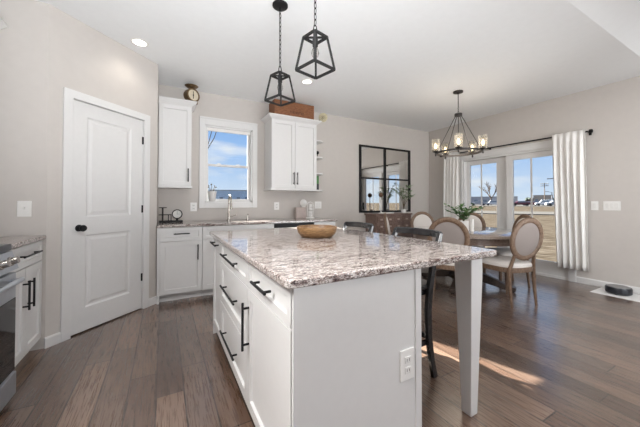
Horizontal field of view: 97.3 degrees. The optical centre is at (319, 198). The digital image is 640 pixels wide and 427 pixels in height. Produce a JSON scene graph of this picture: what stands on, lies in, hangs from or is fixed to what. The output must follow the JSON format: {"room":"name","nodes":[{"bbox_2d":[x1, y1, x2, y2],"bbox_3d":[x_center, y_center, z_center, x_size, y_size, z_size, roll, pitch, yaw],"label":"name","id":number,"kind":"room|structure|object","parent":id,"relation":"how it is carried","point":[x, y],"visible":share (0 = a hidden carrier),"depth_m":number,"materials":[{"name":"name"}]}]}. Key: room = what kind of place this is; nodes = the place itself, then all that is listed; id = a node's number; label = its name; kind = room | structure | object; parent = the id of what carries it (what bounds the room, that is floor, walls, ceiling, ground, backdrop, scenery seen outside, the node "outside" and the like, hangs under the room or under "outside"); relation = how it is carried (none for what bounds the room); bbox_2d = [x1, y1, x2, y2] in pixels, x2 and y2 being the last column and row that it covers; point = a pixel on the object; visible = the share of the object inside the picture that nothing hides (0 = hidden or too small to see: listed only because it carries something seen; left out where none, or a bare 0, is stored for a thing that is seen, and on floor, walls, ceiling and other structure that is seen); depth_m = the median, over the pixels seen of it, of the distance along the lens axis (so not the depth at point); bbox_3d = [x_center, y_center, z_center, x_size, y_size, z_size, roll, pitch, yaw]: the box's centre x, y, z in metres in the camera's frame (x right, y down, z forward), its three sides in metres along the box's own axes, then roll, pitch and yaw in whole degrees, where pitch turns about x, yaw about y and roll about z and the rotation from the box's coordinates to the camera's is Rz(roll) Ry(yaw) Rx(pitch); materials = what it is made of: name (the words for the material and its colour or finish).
{"room":"kitchen","nodes":[
{"label":"kitchen","id":0,"kind":"room"},
{"bbox_2d":[0,0,49,350],"bbox_3d":[-2.477,-0.192,2.137,0.639,2.740,0.120,0,-1,-29],"label":"wall","id":1,"kind":"structure","parent":0,"point":[24,45],"depth_m":2.18,"materials":[{"name":"paint"}]},
{"bbox_2d":[17,201,31,216],"bbox_3d":[-2.275,0.079,2.165,0.080,0.122,0.020,0,-1,-29],"label":"light switch","id":2,"kind":"object","parent":1,"relation":"attached to","point":[24,208],"visible":1,"depth_m":2.17,"materials":[{"name":"white plastic"}]},
{"bbox_2d":[45,5,157,336],"bbox_3d":[-2.076,-0.183,2.752,0.120,2.740,1.036,0,-1,17],"label":"wall","id":3,"kind":"structure","parent":0,"point":[83,59],"depth_m":2.48,"materials":[{"name":"paint"}]},
{"bbox_2d":[44,296,156,348],"bbox_3d":[-2.012,1.144,2.713,0.014,0.085,1.045,0,-1,17],"label":"baseboard","id":4,"kind":"structure","parent":3,"relation":"attached to","point":[54,339],"depth_m":2.28,"materials":[{"name":"white wood"}]},
{"bbox_2d":[60,87,149,341],"bbox_3d":[-2.069,0.132,2.740,0.138,2.110,0.825,0,-1,17],"label":"trim","id":5,"kind":"structure","parent":3,"relation":"attached to","point":[69,95],"depth_m":2.38,"materials":[{"name":"white wood"}]},
{"bbox_2d":[71,100,143,335],"bbox_3d":[-2.009,0.163,2.725,0.107,2.025,0.687,0,-1,17],"label":"door","id":6,"kind":"structure","parent":3,"relation":"in","point":[107,275],"depth_m":2.68,"materials":[{"name":"white wood"}]},
{"bbox_2d":[156,74,158,295],"bbox_3d":[-2.100,-0.172,3.525,0.120,2.740,0.740,0,-1,-29],"label":"wall","id":7,"kind":"structure","parent":0,"point":[158,74],"depth_m":3.46,"materials":[{"name":"paint"}]},
{"bbox_2d":[158,84,428,237],"bbox_3d":[-0.491,-0.153,4.772,6.910,2.740,0.120,0,-1,-29],"label":"wall","id":8,"kind":"structure","parent":0,"point":[341,137],"depth_m":5.02,"materials":[{"name":"paint"}]},
{"bbox_2d":[158,96,196,188],"bbox_3d":[-1.878,-0.694,3.709,0.430,1.121,0.400,0,-1,-29],"label":"upper cabinet","id":9,"kind":"object","parent":8,"relation":"attached to","point":[175,114],"visible":1,"depth_m":3.58,"materials":[{"name":"white wood"}]},
{"bbox_2d":[183,83,199,104],"bbox_3d":[-1.704,-1.374,3.735,0.170,0.237,0.178,-1,-1,35],"label":"kitchen scale","id":10,"kind":"object","parent":9,"relation":"on","point":[191,94],"visible":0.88,"depth_m":3.69,"materials":[{"name":"gold metal"}]},
{"bbox_2d":[190,203,196,210],"bbox_3d":[-1.784,0.118,3.976,0.085,0.122,0.010,0,-1,-29],"label":"power outlet","id":11,"kind":"object","parent":8,"relation":"attached to","point":[193,206],"visible":1,"depth_m":3.97,"materials":[{"name":"white plastic"}]},
{"bbox_2d":[199,116,257,207],"bbox_3d":[-1.381,-0.518,4.268,0.840,1.315,0.146,0,-1,-29],"label":"window","id":12,"kind":"structure","parent":8,"relation":"in","point":[206,124],"depth_m":4.22,"materials":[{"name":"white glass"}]},
{"bbox_2d":[207,184,216,200],"bbox_3d":[-1.565,-0.091,4.089,0.128,0.254,0.128,0,-1,-29],"label":"potted plant","id":13,"kind":"object","parent":12,"relation":"on","point":[211,194],"visible":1,"depth_m":4.05,"materials":[{"name":"ceramic"}]},
{"bbox_2d":[274,202,278,209],"bbox_3d":[-0.704,0.122,4.575,0.085,0.122,0.010,0,-1,-29],"label":"power outlet","id":14,"kind":"object","parent":8,"relation":"attached to","point":[276,204],"visible":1,"depth_m":4.57,"materials":[{"name":"white plastic"}]},
{"bbox_2d":[261,112,321,191],"bbox_3d":[-0.454,-0.687,4.496,0.880,1.130,0.405,0,-1,-29],"label":"upper cabinet","id":15,"kind":"object","parent":8,"relation":"attached to","point":[290,158],"visible":1,"depth_m":4.35,"materials":[{"name":"white wood"}]},
{"bbox_2d":[269,99,313,119],"bbox_3d":[-0.453,-1.378,4.526,0.670,0.250,0.261,0,-1,-29],"label":"wooden crate","id":16,"kind":"object","parent":15,"relation":"on","point":[293,109],"visible":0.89,"depth_m":4.42,"materials":[{"name":"brown wood"}]},
{"bbox_2d":[310,140,322,191],"bbox_3d":[-0.068,-0.601,4.761,0.170,0.965,0.316,0,-1,-29],"label":"corner shelf","id":17,"kind":"object","parent":15,"relation":"attached to","point":[318,141],"visible":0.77,"depth_m":4.68,"materials":[{"name":"white wood"}]},
{"bbox_2d":[319,113,326,121],"bbox_3d":[0.036,-1.333,4.633,0.183,0.150,0.143,1,-1,-41],"label":"flower ball","id":18,"kind":"object","parent":15,"relation":"on","point":[322,117],"visible":0.99,"depth_m":4.61,"materials":[{"name":"brown wood"}]},
{"bbox_2d":[315,202,320,208],"bbox_3d":[-0.031,0.114,4.948,0.130,0.122,0.011,0,-1,-29],"label":"light switch","id":19,"kind":"object","parent":8,"relation":"attached to","point":[317,204],"visible":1,"depth_m":4.94,"materials":[{"name":"white plastic"}]},
{"bbox_2d":[359,144,410,212],"bbox_3d":[1.340,-0.377,5.705,1.345,1.305,0.030,0,-1,-29],"label":"wall mirror","id":20,"kind":"object","parent":8,"relation":"attached to","point":[380,168],"visible":0.99,"depth_m":5.67,"materials":[{"name":"clear mirror"}]},
{"bbox_2d":[0,267,639,426],"bbox_3d":[1.763,1.206,0.588,6.810,0.100,9.588,0,-1,-29],"label":"floor","id":21,"kind":"structure","parent":0,"point":[572,358],"depth_m":1.96,"materials":[{"name":"brown wood"}]},
{"bbox_2d":[0,244,24,411],"bbox_3d":[-1.871,0.694,1.158,0.742,0.880,0.768,0,-1,-29],"label":"range","id":22,"kind":"object","parent":21,"relation":"on","point":[8,262],"visible":1,"depth_m":1.55,"materials":[{"name":"metal"}]},
{"bbox_2d":[0,244,11,252],"bbox_3d":[-1.901,0.273,1.144,0.670,0.038,0.762,0,-1,-29],"label":"cooktop","id":23,"kind":"object","parent":22,"relation":"in","point":[4,248],"depth_m":1.58,"materials":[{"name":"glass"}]},
{"bbox_2d":[9,240,42,365],"bbox_3d":[-2.259,0.743,1.778,0.635,0.860,0.678,0,-1,-29],"label":"base cabinet","id":24,"kind":"object","parent":21,"relation":"on","point":[29,291],"visible":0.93,"depth_m":1.98,"materials":[{"name":"white wood"}]},
{"bbox_2d":[0,235,45,248],"bbox_3d":[-2.277,0.296,1.775,0.640,0.032,0.691,0,-1,-29],"label":"countertop","id":25,"kind":"structure","parent":24,"relation":"on","point":[15,241],"depth_m":1.95,"materials":[{"name":"grey stone"}]},
{"bbox_2d":[157,228,159,303],"bbox_3d":[-1.956,0.767,3.411,0.025,0.860,0.518,0,-1,-29],"label":"strip","id":26,"kind":"object","parent":21,"relation":"on","point":[158,229],"visible":0.71,"depth_m":3.19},
{"bbox_2d":[159,226,201,301],"bbox_3d":[-1.769,0.769,3.565,0.449,0.860,0.690,0,-1,-29],"label":"base cabinet","id":27,"kind":"object","parent":21,"relation":"on","point":[180,270],"visible":0.99,"depth_m":3.31,"materials":[{"name":"white wood"}]},
{"bbox_2d":[210,238,221,338],"bbox_3d":[-0.608,0.753,2.451,0.636,0.860,0.383,0,-1,-29],"label":"base cabinet","id":28,"kind":"object","parent":21,"relation":"on","point":[216,244],"visible":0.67,"depth_m":2.36,"materials":[{"name":"white wood"}]},
{"bbox_2d":[219,244,248,404],"bbox_3d":[-0.326,0.746,1.942,0.635,0.860,0.778,0,-1,-29],"label":"base cabinet","id":29,"kind":"object","parent":21,"relation":"on","point":[234,269],"visible":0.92,"depth_m":1.74,"materials":[{"name":"white wood"}]},
{"bbox_2d":[201,224,273,295],"bbox_3d":[-1.173,0.774,3.896,0.908,0.860,0.690,0,-1,-29],"label":"base cabinet","id":30,"kind":"object","parent":21,"relation":"on","point":[207,247],"visible":0.18,"depth_m":3.46,"materials":[{"name":"white wood"}]},
{"bbox_2d":[157,217,336,227],"bbox_3d":[-0.947,0.329,4.051,2.410,0.032,0.681,0,-1,-29],"label":"countertop","id":31,"kind":"structure","parent":30,"relation":"on","point":[316,219],"depth_m":3.80,"materials":[{"name":"grey stone"}]},
{"bbox_2d":[159,207,182,222],"bbox_3d":[-1.925,0.210,3.641,0.270,0.194,0.140,0,-1,-29],"label":"rack","id":32,"kind":"object","parent":31,"relation":"on","point":[177,213],"visible":1,"depth_m":3.63,"materials":[{"name":"black metal"}]},
{"bbox_2d":[172,209,181,219],"bbox_3d":[-1.859,0.214,3.666,0.124,0.147,0.048,0,-1,-29],"label":"clock","id":33,"kind":"object","parent":32,"relation":"on","point":[177,213],"depth_m":3.66,"materials":[{"name":"white metal"}]},
{"bbox_2d":[227,195,236,219],"bbox_3d":[-1.283,0.129,4.021,0.127,0.367,0.200,0,-1,3],"label":"kitchen faucet","id":34,"kind":"object","parent":31,"relation":"on","point":[230,196],"visible":0.99,"depth_m":4.06,"materials":[{"name":"silver metal"}]},
{"bbox_2d":[295,207,305,217],"bbox_3d":[-0.328,0.234,4.668,0.170,0.176,0.070,0,-1,-29],"label":"box","id":35,"kind":"object","parent":31,"relation":"on","point":[300,212],"visible":0.88,"depth_m":4.63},
{"bbox_2d":[300,199,306,206],"bbox_3d":[-0.278,0.168,4.765,0.130,0.311,0.040,0,-1,-29],"label":"plate","id":36,"kind":"object","parent":31,"relation":"on","point":[303,203],"visible":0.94,"depth_m":4.77,"materials":[{"name":"ceramic"}]},
{"bbox_2d":[274,222,313,227],"bbox_3d":[-0.503,0.780,4.265,0.604,0.858,0.635,0,-1,-29],"label":"dishwasher","id":37,"kind":"object","parent":21,"relation":"on","point":[278,225],"visible":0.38,"depth_m":3.96,"materials":[{"name":"grey plastic"}]},
{"bbox_2d":[314,221,334,225],"bbox_3d":[-0.071,0.783,4.507,0.368,0.860,0.690,0,-1,-29],"label":"base cabinet","id":38,"kind":"object","parent":21,"relation":"on","point":[330,222],"visible":0.07,"depth_m":4.25,"materials":[{"name":"white wood"}]},
{"bbox_2d":[241,263,421,426],"bbox_3d":[-0.265,0.744,1.855,0.657,0.860,1.759,0,-1,-29],"label":"base cabinet","id":39,"kind":"object","parent":21,"relation":"on","point":[323,355],"visible":0.91,"depth_m":1.11,"materials":[{"name":"white wood"}]},
{"bbox_2d":[400,347,413,382],"bbox_3d":[0.374,0.710,1.205,0.082,0.130,0.010,0,-1,-29],"label":"power outlet","id":40,"kind":"object","parent":39,"relation":"attached to","point":[407,355],"visible":1,"depth_m":1.20,"materials":[{"name":"white plastic"}]},
{"bbox_2d":[405,355,410,373],"bbox_3d":[0.376,0.710,1.203,0.034,0.072,0.003,0,-1,-29],"label":"receptacle","id":41,"kind":"object","parent":40,"relation":"attached to","point":[407,357],"depth_m":1.20,"materials":[{"name":"plastic"}]},
{"bbox_2d":[209,227,496,416],"bbox_3d":[-0.013,0.730,1.997,1.224,0.893,1.807,0,-1,-29],"label":"countertop","id":42,"kind":"structure","parent":21,"relation":"on","point":[293,261],"depth_m":1.51,"materials":[{"name":"grey stone"}]},
{"bbox_2d":[297,225,336,237],"bbox_3d":[-0.023,0.245,2.099,0.300,0.078,0.300,0,-1,-29],"label":"wooden bowl","id":43,"kind":"object","parent":42,"relation":"on","point":[306,231],"visible":1,"depth_m":1.99,"materials":[{"name":"brown wood"}]},
{"bbox_2d":[343,222,373,231],"bbox_3d":[0.217,0.709,2.592,0.470,0.961,0.438,0,-1,-29],"label":"bar stool","id":44,"kind":"object","parent":21,"relation":"on","point":[369,226],"visible":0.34,"depth_m":2.72,"materials":[{"name":"black paint"}]},
{"bbox_2d":[384,213,390,234],"bbox_3d":[1.244,0.717,4.293,0.529,0.987,0.481,0,-1,17],"label":"dining chair","id":45,"kind":"object","parent":21,"relation":"on","point":[386,222],"visible":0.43,"depth_m":4.21,"materials":[{"name":"brown wood"}]},
{"bbox_2d":[364,213,411,237],"bbox_3d":[1.348,0.757,5.514,0.940,0.940,0.337,0,-1,-29],"label":"sideboard","id":46,"kind":"object","parent":21,"relation":"on","point":[377,219],"visible":0.32,"depth_m":5.37,"materials":[{"name":"brown wood"}]},
{"bbox_2d":[379,193,382,212],"bbox_3d":[1.172,0.085,5.419,0.092,0.401,0.092,0,-1,-29],"label":"ball finial","id":47,"kind":"object","parent":46,"relation":"on","point":[380,194],"visible":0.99,"depth_m":5.41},
{"bbox_2d":[391,183,414,212],"bbox_3d":[1.662,-0.025,5.615,0.477,0.626,0.394,0,-1,30],"label":"vase","id":48,"kind":"object","parent":46,"relation":"on","point":[403,210],"visible":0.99,"depth_m":5.58,"materials":[{"name":"ceramic"}]},
{"bbox_2d":[392,227,442,378],"bbox_3d":[0.559,0.700,1.976,0.470,0.961,0.438,0,-1,-29],"label":"bar stool","id":49,"kind":"object","parent":21,"relation":"on","point":[427,285],"visible":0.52,"depth_m":1.83,"materials":[{"name":"black paint"}]},
{"bbox_2d":[410,211,433,226],"bbox_3d":[1.869,0.726,4.909,0.481,0.987,0.529,0,-1,-1],"label":"dining chair","id":50,"kind":"object","parent":21,"relation":"on","point":[421,218],"visible":0.32,"depth_m":5.11,"materials":[{"name":"beige fabric"}]},
{"bbox_2d":[427,217,469,300],"bbox_3d":[1.557,0.704,3.384,0.481,0.987,0.529,0,-1,29],"label":"dining chair","id":51,"kind":"object","parent":21,"relation":"on","point":[454,231],"visible":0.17,"depth_m":3.17,"materials":[{"name":"brown wood"}]},
{"bbox_2d":[411,226,515,293],"bbox_3d":[2.039,0.825,3.980,1.510,0.760,1.510,0,-1,-29],"label":"dining table","id":52,"kind":"object","parent":21,"relation":"on","point":[481,236],"visible":0.44,"depth_m":3.65,"materials":[{"name":"brown wood"}]},
{"bbox_2d":[444,203,484,230],"bbox_3d":[1.929,0.245,3.815,0.422,0.394,0.510,0,-1,-5],"label":"potted plant","id":53,"kind":"object","parent":52,"relation":"on","point":[466,212],"visible":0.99,"depth_m":3.78,"materials":[{"name":"green plant"}]},
{"bbox_2d":[470,219,473,230],"bbox_3d":[2.052,0.357,3.799,0.044,0.170,0.044,0,-1,-29],"label":"pillar candle","id":54,"kind":"object","parent":52,"relation":"on","point":[471,220],"visible":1,"depth_m":3.78,"materials":[{"name":"wax"}]},
{"bbox_2d":[458,212,485,271],"bbox_3d":[2.470,0.723,4.667,0.481,0.987,0.529,-1,-1,36],"label":"dining chair","id":55,"kind":"object","parent":21,"relation":"on","point":[479,221],"visible":0.21,"depth_m":4.77,"materials":[{"name":"brown wood"}]},
{"bbox_2d":[483,214,531,288],"bbox_3d":[2.643,0.713,3.969,0.529,0.987,0.481,0,-1,3],"label":"dining chair","id":56,"kind":"object","parent":21,"relation":"on","point":[500,251],"visible":0.23,"depth_m":3.86,"materials":[{"name":"brown wood"}]},
{"bbox_2d":[486,247,512,256],"bbox_3d":[2.603,0.744,3.970,0.443,0.063,0.474,0,-1,3],"label":"seat cushion","id":57,"kind":"object","parent":56,"relation":"on","point":[500,251],"depth_m":3.82,"materials":[{"name":"fabric"}]},
{"bbox_2d":[482,218,542,308],"bbox_3d":[2.203,0.703,3.276,0.481,0.987,0.529,0,-1,-15],"label":"dining chair","id":58,"kind":"object","parent":21,"relation":"on","point":[526,238],"visible":0.92,"depth_m":3.08,"materials":[{"name":"beige fabric"}]},
{"bbox_2d":[482,256,531,267],"bbox_3d":[2.193,0.734,3.314,0.474,0.063,0.443,0,-1,-15],"label":"seat cushion","id":59,"kind":"object","parent":58,"relation":"on","point":[496,261],"depth_m":3.18,"materials":[{"name":"fabric"}]},
{"bbox_2d":[590,287,639,301],"bbox_3d":[3.778,1.196,3.469,0.390,0.002,0.570,0,-1,-29],"label":"mat","id":60,"kind":"object","parent":21,"relation":"on","point":[635,297],"visible":0.67,"depth_m":3.47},
{"bbox_2d":[605,284,632,295],"bbox_3d":[3.755,1.149,3.543,0.245,0.092,0.245,0,-1,-29],"label":"robot vacuum","id":61,"kind":"object","parent":60,"relation":"on","point":[616,289],"visible":1,"depth_m":3.48,"materials":[{"name":"plastic"}]},
{"bbox_2d":[36,0,639,131],"bbox_3d":[0.328,-1.620,3.318,6.910,0.150,3.493,0,-1,-29],"label":"ceiling","id":62,"kind":"structure","parent":0,"point":[399,63],"depth_m":2.91,"materials":[{"name":"paint"}]},
{"bbox_2d":[130,38,148,46],"bbox_3d":[-1.792,-1.549,2.799,0.160,0.006,0.160,0,-1,-29],"label":"recessed light","id":63,"kind":"object","parent":62,"relation":"in","point":[137,41],"visible":1,"depth_m":2.80,"materials":[{"name":"white plastic"}]},
{"bbox_2d":[264,0,295,106],"bbox_3d":[-0.321,-1.169,2.264,0.186,0.781,0.186,-1,-1,41],"label":"lantern pendant","id":64,"kind":"object","parent":62,"relation":"hanging from","point":[278,5],"visible":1,"depth_m":2.26,"materials":[{"name":"black metal"}]},
{"bbox_2d":[301,79,312,83],"bbox_3d":[-0.170,-1.536,3.704,0.160,0.006,0.160,0,-1,-29],"label":"recessed light","id":65,"kind":"object","parent":62,"relation":"in","point":[304,81],"visible":1,"depth_m":3.70,"materials":[{"name":"white plastic"}]},
{"bbox_2d":[295,0,335,79],"bbox_3d":[-0.029,-1.176,1.739,0.186,0.781,0.186,1,-1,-44],"label":"lantern pendant","id":66,"kind":"object","parent":62,"relation":"hanging from","point":[306,37],"visible":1,"depth_m":1.73,"materials":[{"name":"black metal"}]},
{"bbox_2d":[311,37,318,56],"bbox_3d":[-0.029,-0.930,1.736,0.048,0.125,0.048,0,-1,-29],"label":"bulb","id":67,"kind":"object","parent":66,"relation":"attached to","point":[317,42],"depth_m":1.73,"materials":[{"name":"glass"}]},
{"bbox_2d":[433,90,487,158],"bbox_3d":[2.006,-1.071,4.043,0.678,0.924,0.703,0,-1,-29],"label":"chandelier","id":68,"kind":"object","parent":62,"relation":"hanging from","point":[458,92],"visible":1,"depth_m":4.01,"materials":[{"name":"brown metal"}]},
{"bbox_2d":[433,139,439,156],"bbox_3d":[1.671,-0.731,4.071,0.110,0.245,0.110,0,-1,-29],"label":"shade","id":69,"kind":"object","parent":68,"relation":"on","point":[436,152],"depth_m":4.06,"materials":[{"name":"clear glass"}]},
{"bbox_2d":[454,133,462,152],"bbox_3d":[1.842,-0.736,3.747,0.110,0.245,0.110,0,-1,-29],"label":"shade","id":70,"kind":"object","parent":68,"relation":"on","point":[458,147],"depth_m":3.74,"materials":[{"name":"clear glass"}]},
{"bbox_2d":[478,134,487,152],"bbox_3d":[2.204,-0.735,3.809,0.110,0.245,0.110,0,-1,-29],"label":"shade","id":71,"kind":"object","parent":68,"relation":"on","point":[482,142],"depth_m":3.80,"materials":[{"name":"clear glass"}]},
{"bbox_2d":[567,0,639,56],"bbox_3d":[2.654,-2.680,-0.859,6.910,2.150,6.095,0,-1,-29],"label":"vault","id":72,"kind":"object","parent":62,"relation":"attached to","point":[620,18],"depth_m":2.46,"materials":[{"name":"paint"}]},
{"bbox_2d":[429,76,639,286],"bbox_3d":[4.804,-1.240,2.243,0.120,4.840,9.468,0,-1,-29],"label":"wall","id":73,"kind":"structure","parent":0,"point":[612,110],"depth_m":3.85,"materials":[{"name":"paint"}]},
{"bbox_2d":[440,129,592,156],"bbox_3d":[3.174,-0.905,4.938,0.108,0.068,2.430,0,-1,-29],"label":"curtain rod","id":74,"kind":"object","parent":73,"relation":"attached to","point":[590,131],"visible":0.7,"depth_m":4.61,"materials":[{"name":"black metal"}]},
{"bbox_2d":[444,152,459,218],"bbox_3d":[2.665,0.048,5.710,0.066,1.973,0.362,0,-1,-29],"label":"curtain","id":75,"kind":"object","parent":74,"relation":"hanging from","point":[451,164],"visible":0.64,"depth_m":5.71,"materials":[{"name":"fabric"}]},
{"bbox_2d":[552,129,588,271],"bbox_3d":[3.587,0.024,4.049,0.065,1.973,0.402,0,-1,-29],"label":"curtain","id":76,"kind":"object","parent":74,"relation":"hanging from","point":[569,148],"visible":1,"depth_m":4.04,"materials":[{"name":"fabric"}]},
{"bbox_2d":[459,140,575,281],"bbox_3d":[3.309,0.165,4.917,0.180,2.108,1.856,0,-1,-29],"label":"door","id":77,"kind":"structure","parent":73,"relation":"in","point":[504,158],"depth_m":4.91,"materials":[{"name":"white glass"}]},
{"bbox_2d":[591,201,597,209],"bbox_3d":[3.800,0.099,3.898,0.011,0.122,0.075,0,-1,-29],"label":"light switch","id":78,"kind":"object","parent":73,"relation":"attached to","point":[594,204],"visible":1,"depth_m":3.90,"materials":[{"name":"white plastic"}]},
{"bbox_2d":[576,276,639,293],"bbox_3d":[5.342,1.121,1.101,0.014,0.085,6.770,0,-1,-29],"label":"baseboard","id":79,"kind":"structure","parent":73,"relation":"attached to","point":[636,290],"depth_m":3.86,"materials":[{"name":"white wood"}]},
{"bbox_2d":[603,201,620,210],"bbox_3d":[3.882,0.097,3.749,0.011,0.122,0.165,0,-1,-29],"label":"light switch","id":80,"kind":"object","parent":73,"relation":"attached to","point":[607,205],"visible":1,"depth_m":3.74,"materials":[{"name":"white plastic"}]},
{"bbox_3d":[-1.133,-1.288,-1.052,0.120,4.840,9.468,0,-1,-29],"label":"wall","id":81,"kind":"structure","parent":0,"visible":0},
{"bbox_2d":[0,18,7,29],"bbox_3d":[-2.367,-0.758,1.711,0.400,1.120,0.740,0,-1,-29],"label":"upper cabinet","id":82,"kind":"object","parent":81,"relation":"attached to","point":[3,24],"visible":1,"depth_m":2.10,"materials":[{"name":"white"}]},
{"label":"outside","id":83,"kind":"structure","parent":0,"visible":0},
{"bbox_2d":[471,204,556,261],"bbox_3d":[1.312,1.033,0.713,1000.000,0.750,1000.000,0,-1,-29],"label":"ground","id":84,"kind":"structure","parent":83,"point":[547,252],"depth_m":17.17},
{"bbox_2d":[208,190,246,198],"bbox_3d":[-20.404,0.187,63.822,8.800,3.870,10.200,0,-1,-18],"label":"building","id":85,"kind":"structure","parent":84,"relation":"on","point":[221,194],"depth_m":59.20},
{"bbox_2d":[479,183,496,199],"bbox_3d":[61.925,-2.062,103.108,5.349,9.039,7.267,0,-1,-29],"label":"bare tree","id":86,"kind":"object","parent":84,"relation":"on","point":[487,185],"visible":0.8,"depth_m":103.36,"materials":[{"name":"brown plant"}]},
{"bbox_2d":[471,196,517,202],"bbox_3d":[76.285,1.084,137.791,32.200,3.720,15.200,0,-1,29],"label":"building","id":87,"kind":"structure","parent":84,"relation":"on","point":[473,199],"depth_m":129.38,"materials":[{"name":"grey"}]},
{"bbox_2d":[471,205,553,206],"bbox_3d":[61.492,2.305,92.987,106.334,0.280,145.884,0,-1,-29],"label":"parking lot","id":88,"kind":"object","parent":84,"relation":"on","point":[471,205],"depth_m":86.82,"materials":[{"name":"asphalt"}]},
{"bbox_2d":[472,201,486,205],"bbox_3d":[50.498,1.505,89.761,4.444,1.410,1.800,-1,-1,33],"label":"car","id":89,"kind":"object","parent":88,"relation":"on","point":[475,202],"visible":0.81,"depth_m":88.88,"materials":[{"name":"silver metal"}]},
{"bbox_2d":[487,200,496,204],"bbox_3d":[55.476,1.347,90.312,4.444,1.742,1.800,0,-1,28],"label":"car","id":90,"kind":"object","parent":88,"relation":"on","point":[491,202],"visible":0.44,"depth_m":89.66,"materials":[{"name":"white metal"}]},
{"bbox_2d":[514,201,530,205],"bbox_3d":[57.428,1.372,80.626,4.444,1.410,1.800,0,-1,28],"label":"car","id":91,"kind":"object","parent":88,"relation":"on","point":[525,203],"visible":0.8,"depth_m":79.73,"materials":[{"name":"metal"}]},
{"bbox_2d":[535,200,553,205],"bbox_3d":[64.822,1.217,81.315,4.444,1.742,1.800,-1,-1,33],"label":"car","id":92,"kind":"object","parent":88,"relation":"on","point":[541,202],"visible":0.7,"depth_m":80.91,"materials":[{"name":"white metal"}]},
{"bbox_2d":[544,201,553,205],"bbox_3d":[64.725,1.327,77.515,4.444,1.410,1.800,0,-1,22],"label":"car","id":93,"kind":"object","parent":88,"relation":"on","point":[550,203],"visible":0.5,"depth_m":77.28,"materials":[{"name":"silver metal"}]},
{"bbox_2d":[474,211,554,214],"bbox_3d":[22.060,1.691,33.346,71.741,0.220,127.876,0,-1,-29],"label":"path","id":94,"kind":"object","parent":84,"relation":"on","point":[477,212],"depth_m":32.05,"materials":[{"name":"concrete"}]},
{"bbox_2d":[533,195,552,200],"bbox_3d":[88.765,0.612,112.118,6.200,3.920,6.200,-1,-1,38],"label":"building","id":95,"kind":"structure","parent":84,"relation":"on","point":[535,197],"depth_m":110.07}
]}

